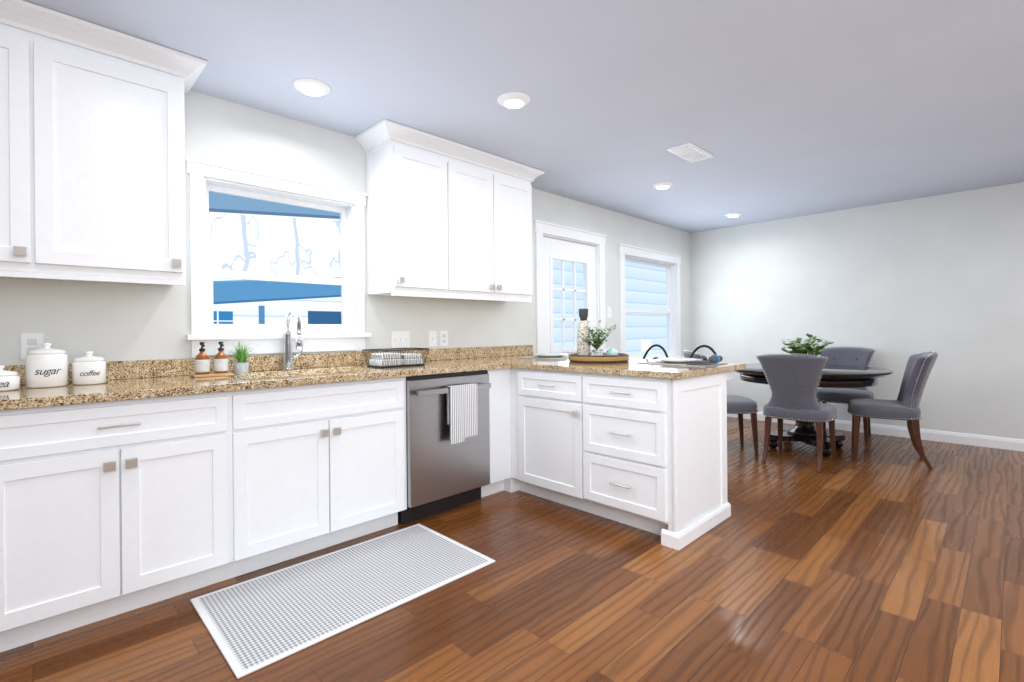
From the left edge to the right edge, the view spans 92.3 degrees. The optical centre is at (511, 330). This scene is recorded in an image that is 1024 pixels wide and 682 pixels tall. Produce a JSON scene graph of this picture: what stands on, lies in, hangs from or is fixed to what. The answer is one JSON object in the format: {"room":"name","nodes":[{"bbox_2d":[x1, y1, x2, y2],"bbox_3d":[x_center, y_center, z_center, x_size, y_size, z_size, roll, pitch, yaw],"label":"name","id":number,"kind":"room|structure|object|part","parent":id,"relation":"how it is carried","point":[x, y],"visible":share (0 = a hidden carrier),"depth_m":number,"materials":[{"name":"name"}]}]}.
{"room":"kitchen","nodes":[
{"label":"kitchen","id":0,"kind":"room"},
{"bbox_2d":[0,90,690,365],"bbox_3d":[-1.162,-0.070,3.208,10.130,2.400,0.150,-1,0,-44],"label":"wall","id":1,"kind":"structure","parent":0,"point":[109,321],"depth_m":2.89,"materials":[{"name":"paint"}]},
{"bbox_2d":[0,8,39,278],"bbox_3d":[-2.172,-0.716,1.891,0.469,0.979,0.323,-1,0,-44],"label":"upper cabinet","id":2,"kind":"object","parent":1,"relation":"attached to","point":[19,226],"depth_m":1.91,"materials":[{"name":"white wood"}]},
{"bbox_2d":[20,333,42,359],"bbox_3d":[-2.111,0.071,2.166,0.072,0.115,0.008,-1,0,-44],"label":"outlet","id":3,"kind":"object","parent":1,"relation":"attached to","point":[34,341],"depth_m":2.16,"materials":[{"name":"white plastic"}]},
{"bbox_2d":[36,20,187,285],"bbox_3d":[-1.821,-0.719,2.235,0.515,0.979,0.323,-1,0,-44],"label":"upper cabinet","id":4,"kind":"object","parent":1,"relation":"attached to","point":[110,131],"depth_m":2.11,"materials":[{"name":"white wood"}]},
{"bbox_2d":[3,345,531,383],"bbox_3d":[-1.392,0.188,2.859,4.410,0.088,0.021,-1,0,-44],"label":"backsplash","id":5,"kind":"structure","parent":1,"relation":"attached to","point":[115,370],"depth_m":2.83,"materials":[{"name":"brown stone"}]},
{"bbox_2d":[209,192,340,323],"bbox_3d":[-1.432,-0.401,3.024,0.860,0.843,0.010,-1,0,-44],"label":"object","id":6,"kind":"object","parent":1,"relation":"attached to","point":[252,235],"visible":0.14,"depth_m":2.99,"materials":[{"name":"glass"}]},
{"bbox_2d":[391,331,409,347],"bbox_3d":[-0.782,0.064,3.465,0.150,0.115,0.012,-1,0,-44],"label":"switch plate","id":7,"kind":"object","parent":1,"relation":"attached to","point":[399,339],"depth_m":3.46,"materials":[{"name":"white plastic"}]},
{"bbox_2d":[364,132,451,297],"bbox_3d":[-0.705,-0.729,3.328,0.436,0.979,0.323,-1,0,-44],"label":"upper cabinet","id":8,"kind":"object","parent":1,"relation":"attached to","point":[409,181],"depth_m":3.20,"materials":[{"name":"white wood"}]},
{"bbox_2d":[428,331,436,346],"bbox_3d":[-0.589,0.063,3.654,0.072,0.115,0.012,-1,0,-44],"label":"switch plate","id":9,"kind":"object","parent":1,"relation":"attached to","point":[432,335],"depth_m":3.65,"materials":[{"name":"white plastic"}]},
{"bbox_2d":[185,157,684,359],"bbox_3d":[0.204,-0.234,4.508,5.446,1.410,0.203,-1,0,-44],"label":"window frames","id":10,"kind":"structure","parent":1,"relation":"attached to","point":[348,333],"depth_m":2.99,"materials":[{"name":"white wood"}]},
{"bbox_3d":[-1.373,-0.381,2.964,1.034,1.045,0.203,0,0,-44],"label":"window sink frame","id":11,"kind":"part","parent":10,"relation":"part of","materials":[{"name":"white wood"}]},
{"bbox_3d":[1.639,-0.246,5.913,1.428,1.410,0.203,0,0,-44],"label":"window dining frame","id":12,"kind":"part","parent":10,"relation":"part of","materials":[{"name":"white wood"}]},
{"bbox_2d":[440,331,447,345],"bbox_3d":[-0.515,0.062,3.729,0.072,0.115,0.008,-1,0,-44],"label":"switch plate","id":13,"kind":"object","parent":1,"relation":"attached to","point":[443,334],"depth_m":3.73,"materials":[{"name":"white plastic"}]},
{"bbox_2d":[440,152,535,301],"bbox_3d":[-0.246,-0.733,3.778,0.849,0.979,0.323,-1,0,-44],"label":"upper cabinet","id":14,"kind":"object","parent":1,"relation":"attached to","point":[492,203],"depth_m":3.64,"materials":[{"name":"white wood"}]},
{"bbox_2d":[553,259,583,348],"bbox_3d":[0.502,-0.199,4.917,0.854,1.270,0.010,-1,0,-44],"label":"window","id":15,"kind":"structure","parent":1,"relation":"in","point":[568,284],"depth_m":4.96,"materials":[{"name":"clear"}]},
{"bbox_2d":[534,220,606,355],"bbox_3d":[0.554,0.059,4.866,1.098,2.112,0.178,-1,0,-44],"label":"door","id":16,"kind":"structure","parent":1,"relation":"attached to","point":[556,242],"depth_m":4.79,"materials":[{"name":"white wood"}]},
{"bbox_2d":[607,307,610,317],"bbox_3d":[1.041,-0.192,5.253,0.072,0.115,0.012,-1,0,-44],"label":"switch plate","id":17,"kind":"object","parent":1,"relation":"attached to","point":[608,308],"depth_m":5.24,"materials":[{"name":"white plastic"}]},
{"bbox_2d":[641,340,649,350],"bbox_3d":[1.634,0.181,6.008,0.200,0.130,0.006,-1,0,-44],"label":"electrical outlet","id":18,"kind":"object","parent":1,"relation":"attached to","point":[645,344],"visible":0.93,"depth_m":6.00,"materials":[{"name":"white plastic"}]},
{"bbox_2d":[625,261,666,355],"bbox_3d":[1.581,-0.249,5.973,1.200,1.190,0.010,-1,0,-44],"label":"window blind","id":19,"kind":"object","parent":1,"relation":"attached to","point":[645,286],"depth_m":6.01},
{"bbox_2d":[0,417,1023,681],"bbox_3d":[1.175,1.140,0.833,10.130,0.060,6.800,-1,0,-44],"label":"floor","id":20,"kind":"structure","parent":0,"point":[886,559],"depth_m":2.04,"materials":[{"name":"brown wood"}]},
{"bbox_2d":[0,392,235,652],"bbox_3d":[-1.722,0.703,2.113,0.762,0.864,0.618,-1,0,-44],"label":"base cabinet","id":21,"kind":"object","parent":20,"relation":"on","point":[130,486],"depth_m":1.88,"materials":[{"name":"white wood"}]},
{"bbox_2d":[0,356,568,411],"bbox_3d":[-1.172,0.262,2.636,4.410,0.062,0.646,-1,0,-44],"label":"countertop","id":22,"kind":"structure","parent":21,"relation":"on","point":[144,387],"depth_m":2.23,"materials":[{"name":"brown stone"}]},
{"bbox_2d":[0,365,19,390],"bbox_3d":[-2.014,0.187,1.937,0.110,0.099,0.111,-1,0,-44],"label":"tea canister","id":23,"kind":"object","parent":22,"relation":"on","point":[9,380],"visible":1,"depth_m":1.93,"materials":[{"name":"white ceramic"}]},
{"bbox_2d":[25,343,67,387],"bbox_3d":[-1.953,0.144,2.067,0.132,0.184,0.133,-1,0,-44],"label":"sugar canister","id":24,"kind":"object","parent":22,"relation":"on","point":[46,366],"visible":1,"depth_m":2.02,"materials":[{"name":"white ceramic"}]},
{"bbox_2d":[72,351,105,384],"bbox_3d":[-1.857,0.164,2.162,0.114,0.144,0.115,-1,0,-44],"label":"coffee canister","id":25,"kind":"object","parent":22,"relation":"on","point":[88,369],"visible":1,"depth_m":2.12,"materials":[{"name":"white ceramic"}]},
{"bbox_2d":[190,341,232,377],"bbox_3d":[-1.528,0.145,2.505,0.170,0.175,0.090,-1,0,-44],"label":"soap","id":26,"kind":"object","parent":22,"relation":"on","point":[202,363],"visible":1,"depth_m":2.48,"materials":[{"name":"brown glass"}]},
{"bbox_2d":[190,372,232,377],"bbox_3d":[-1.528,0.227,2.505,0.170,0.012,0.090,0,0,-44],"label":"tray","id":27,"kind":"object","parent":22,"relation":"on","point":[197,374],"depth_m":2.46,"materials":[{"name":"brown wood"}]},
{"bbox_2d":[224,342,261,374],"bbox_3d":[-1.421,0.144,2.602,0.209,0.176,0.207,-1,0,-44],"label":"grass plant","id":28,"kind":"object","parent":22,"relation":"on","point":[241,365],"visible":1,"depth_m":2.58,"materials":[{"name":"plant"}]},
{"bbox_3d":[-1.428,0.201,2.596,0.072,0.062,0.072,0,0,-44],"label":"pot","id":29,"kind":"part","parent":28,"relation":"part of","materials":[{"name":"ceramic"}]},
{"bbox_2d":[280,308,303,371],"bbox_3d":[-1.227,0.049,2.827,0.122,0.362,0.219,-1,0,-44],"label":"faucet","id":30,"kind":"object","parent":22,"relation":"on","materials":[{"name":"metal"}]},
{"bbox_2d":[362,348,429,367],"bbox_3d":[-0.726,0.171,3.094,0.386,0.108,0.226,-1,0,-44],"label":"wire basket","id":31,"kind":"object","parent":22,"relation":"on","point":[389,359],"visible":1,"depth_m":3.02,"materials":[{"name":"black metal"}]},
{"bbox_2d":[516,353,568,359],"bbox_3d":[0.304,0.201,3.879,0.320,0.030,0.450,-1,0,-44],"label":"place setting","id":32,"kind":"object","parent":22,"relation":"on","point":[557,356],"visible":1,"depth_m":3.83,"materials":[{"name":"ceramic"}]},
{"bbox_2d":[236,372,403,576],"bbox_3d":[-1.127,0.698,2.697,0.905,0.864,0.618,-1,0,-44],"label":"base cabinet","id":33,"kind":"object","parent":20,"relation":"on","point":[319,466],"depth_m":2.43,"materials":[{"name":"white wood"}]},
{"bbox_2d":[190,524,494,678],"bbox_3d":[-0.711,1.121,2.216,1.130,0.008,0.655,-1,0,-44],"label":"runner rug","id":34,"kind":"object","parent":20,"relation":"on","point":[256,623],"visible":1,"depth_m":2.09,"materials":[{"name":"white fabric"}]},
{"bbox_2d":[404,372,491,523],"bbox_3d":[-0.587,0.695,3.217,0.624,0.860,0.630,-1,0,-44],"label":"dishwasher","id":35,"kind":"object","parent":20,"relation":"on","point":[448,419],"depth_m":2.95,"materials":[{"name":"silver metal"}]},
{"bbox_2d":[446,383,477,444],"bbox_3d":[-0.301,0.506,2.999,0.210,0.344,0.036,0,0,-44],"label":"dish towel","id":36,"kind":"object","parent":35,"relation":"hanging from","point":[462,407],"depth_m":2.98,"materials":[{"name":"white fabric"}]},
{"bbox_2d":[492,368,507,493],"bbox_3d":[-0.296,0.691,3.524,0.220,0.864,0.598,-1,0,-44],"label":"base cabinet","id":37,"kind":"object","parent":20,"relation":"on","point":[499,375],"depth_m":3.32,"materials":[{"name":"white wood"}]},
{"bbox_2d":[508,368,579,509],"bbox_3d":[0.422,0.685,3.369,0.630,0.864,0.628,-1,0,-44],"label":"base cabinet","id":38,"kind":"object","parent":20,"relation":"on","point":[544,407],"depth_m":3.15,"materials":[{"name":"white wood"}]},
{"bbox_2d":[576,372,731,550],"bbox_3d":[0.851,0.681,2.932,0.630,0.864,0.597,-1,0,-44],"label":"base cabinet","id":39,"kind":"object","parent":20,"relation":"on","point":[653,453],"depth_m":2.70,"materials":[{"name":"white wood"}]},
{"bbox_2d":[512,360,745,379],"bbox_3d":[0.734,0.231,3.208,0.885,0.035,1.204,-1,0,-44],"label":"countertop","id":40,"kind":"structure","parent":39,"relation":"on","point":[630,368],"depth_m":2.86,"materials":[{"name":"beige stone"}]},
{"bbox_2d":[569,309,628,362],"bbox_3d":[0.595,0.032,3.395,0.409,0.364,0.409,-1,0,-44],"label":"arrangement","id":41,"kind":"object","parent":40,"relation":"on","point":[585,353],"visible":1,"depth_m":3.36,"materials":[{"name":"brown wood"}]},
{"bbox_3d":[0.582,0.167,3.375,0.070,0.070,0.070,0,0,-44],"label":"pot","id":42,"kind":"part","parent":41,"relation":"part of","materials":[{"name":"white ceramic"}]},
{"bbox_2d":[569,352,628,362],"bbox_3d":[0.596,0.189,3.395,0.409,0.050,0.409,0,0,-44],"label":"tray","id":43,"kind":"object","parent":40,"relation":"on","point":[579,357],"depth_m":3.24,"materials":[{"name":"brown wood"}]},
{"bbox_2d":[638,354,727,366],"bbox_3d":[1.068,0.178,3.099,0.320,0.064,0.455,-1,0,-44],"label":"place setting","id":44,"kind":"object","parent":40,"relation":"on","point":[714,359],"visible":1,"depth_m":3.00,"materials":[{"name":"ceramic"}]},
{"bbox_2d":[643,344,668,359],"bbox_3d":[1.051,0.612,3.837,0.334,1.000,0.330,-1,0,-44],"label":"counter stool","id":45,"kind":"object","parent":20,"relation":"on","point":[652,346],"visible":0.19,"depth_m":3.94,"materials":[{"name":"black metal"}]},
{"bbox_2d":[689,345,716,360],"bbox_3d":[1.353,0.609,3.588,0.335,1.000,0.328,-1,0,-44],"label":"counter stool","id":46,"kind":"object","parent":20,"relation":"on","point":[701,346],"visible":0.19,"depth_m":3.70,"materials":[{"name":"black metal"}]},
{"bbox_2d":[683,350,758,455],"bbox_3d":[1.916,0.645,4.542,0.673,0.926,0.679,-1,0,-44],"label":"dining chair","id":47,"kind":"object","parent":20,"relation":"on","point":[740,406],"visible":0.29,"depth_m":4.30,"materials":[{"name":"fabric"}]},
{"bbox_2d":[755,353,837,472],"bbox_3d":[2.382,0.641,4.098,0.610,0.926,0.533,-1,0,-44],"label":"dining chair","id":48,"kind":"object","parent":20,"relation":"on","point":[793,380],"visible":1,"depth_m":3.92,"materials":[{"name":"fabric"}]},
{"bbox_2d":[734,363,893,456],"bbox_3d":[2.727,0.724,4.582,1.310,0.745,1.310,-1,0,-44],"label":"dining table","id":49,"kind":"object","parent":20,"relation":"on","point":[841,376],"visible":0.6,"depth_m":4.37,"materials":[{"name":"brown wood"}]},
{"bbox_2d":[781,334,833,356],"bbox_3d":[2.700,0.190,4.532,0.488,0.322,0.453,-1,0,-44],"label":"centerpiece","id":50,"kind":"object","parent":49,"relation":"on","point":[806,349],"visible":0.56,"depth_m":4.51,"materials":[{"name":"green plant"}]},
{"bbox_2d":[815,346,876,443],"bbox_3d":[3.405,0.632,5.065,0.615,0.926,0.554,-1,0,-44],"label":"dining chair","id":51,"kind":"object","parent":20,"relation":"on","point":[849,355],"visible":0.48,"depth_m":5.06,"materials":[{"name":"fabric"}]},
{"bbox_2d":[847,351,937,468],"bbox_3d":[3.208,0.634,4.174,0.588,0.926,0.626,-1,0,-44],"label":"dining chair","id":52,"kind":"object","parent":20,"relation":"on","point":[917,372],"visible":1,"depth_m":3.98,"materials":[{"name":"fabric"}]},
{"bbox_2d":[23,0,1023,232],"bbox_3d":[1.153,-1.330,0.833,10.130,0.080,6.800,-1,0,-44],"label":"ceiling","id":53,"kind":"structure","parent":0,"point":[779,109],"depth_m":2.57,"materials":[{"name":"paint"}]},
{"bbox_2d":[292,78,330,95],"bbox_3d":[-1.029,-1.259,2.527,0.181,0.023,0.190,-1,0,-44],"label":"recessed light","id":54,"kind":"object","parent":53,"relation":"in","point":[316,87],"depth_m":2.54,"materials":[{"name":"white plastic"}]},
{"bbox_2d":[497,92,530,108],"bbox_3d":[0.009,-1.268,2.688,0.186,0.023,0.186,-1,0,-44],"label":"recessed light","id":55,"kind":"object","parent":53,"relation":"in","point":[513,100],"depth_m":2.70,"materials":[{"name":"white plastic"}]},
{"bbox_2d":[652,182,673,188],"bbox_3d":[1.327,-1.280,4.311,0.210,0.023,0.182,-1,0,-44],"label":"recessed light","id":56,"kind":"object","parent":53,"relation":"in","point":[662,185],"depth_m":4.34,"materials":[{"name":"white plastic"}]},
{"bbox_2d":[667,143,712,162],"bbox_3d":[1.299,-1.283,3.579,0.380,0.016,0.170,-1,0,-44],"label":"ceiling vent","id":57,"kind":"object","parent":53,"relation":"in","point":[690,152],"visible":1,"depth_m":3.55,"materials":[{"name":"white metal"}]},
{"bbox_2d":[724,212,742,216],"bbox_3d":[2.460,-1.290,5.449,0.223,0.023,0.182,-1,0,-44],"label":"recessed light","id":58,"kind":"object","parent":53,"relation":"in","point":[735,214],"depth_m":5.48,"materials":[{"name":"white plastic"}]},
{"bbox_2d":[690,182,1023,438],"bbox_3d":[4.782,-0.122,4.271,0.150,2.400,6.650,-1,0,-44],"label":"wall","id":59,"kind":"structure","parent":0,"point":[896,285],"depth_m":5.04,"materials":[{"name":"paint"}]},
{"bbox_2d":[727,411,1023,451],"bbox_3d":[4.680,1.027,4.266,0.017,0.105,6.500,-1,0,-44],"label":"baseboard","id":60,"kind":"structure","parent":59,"relation":"attached to","point":[970,439],"depth_m":4.79,"materials":[{"name":"white wood"}]}
]}

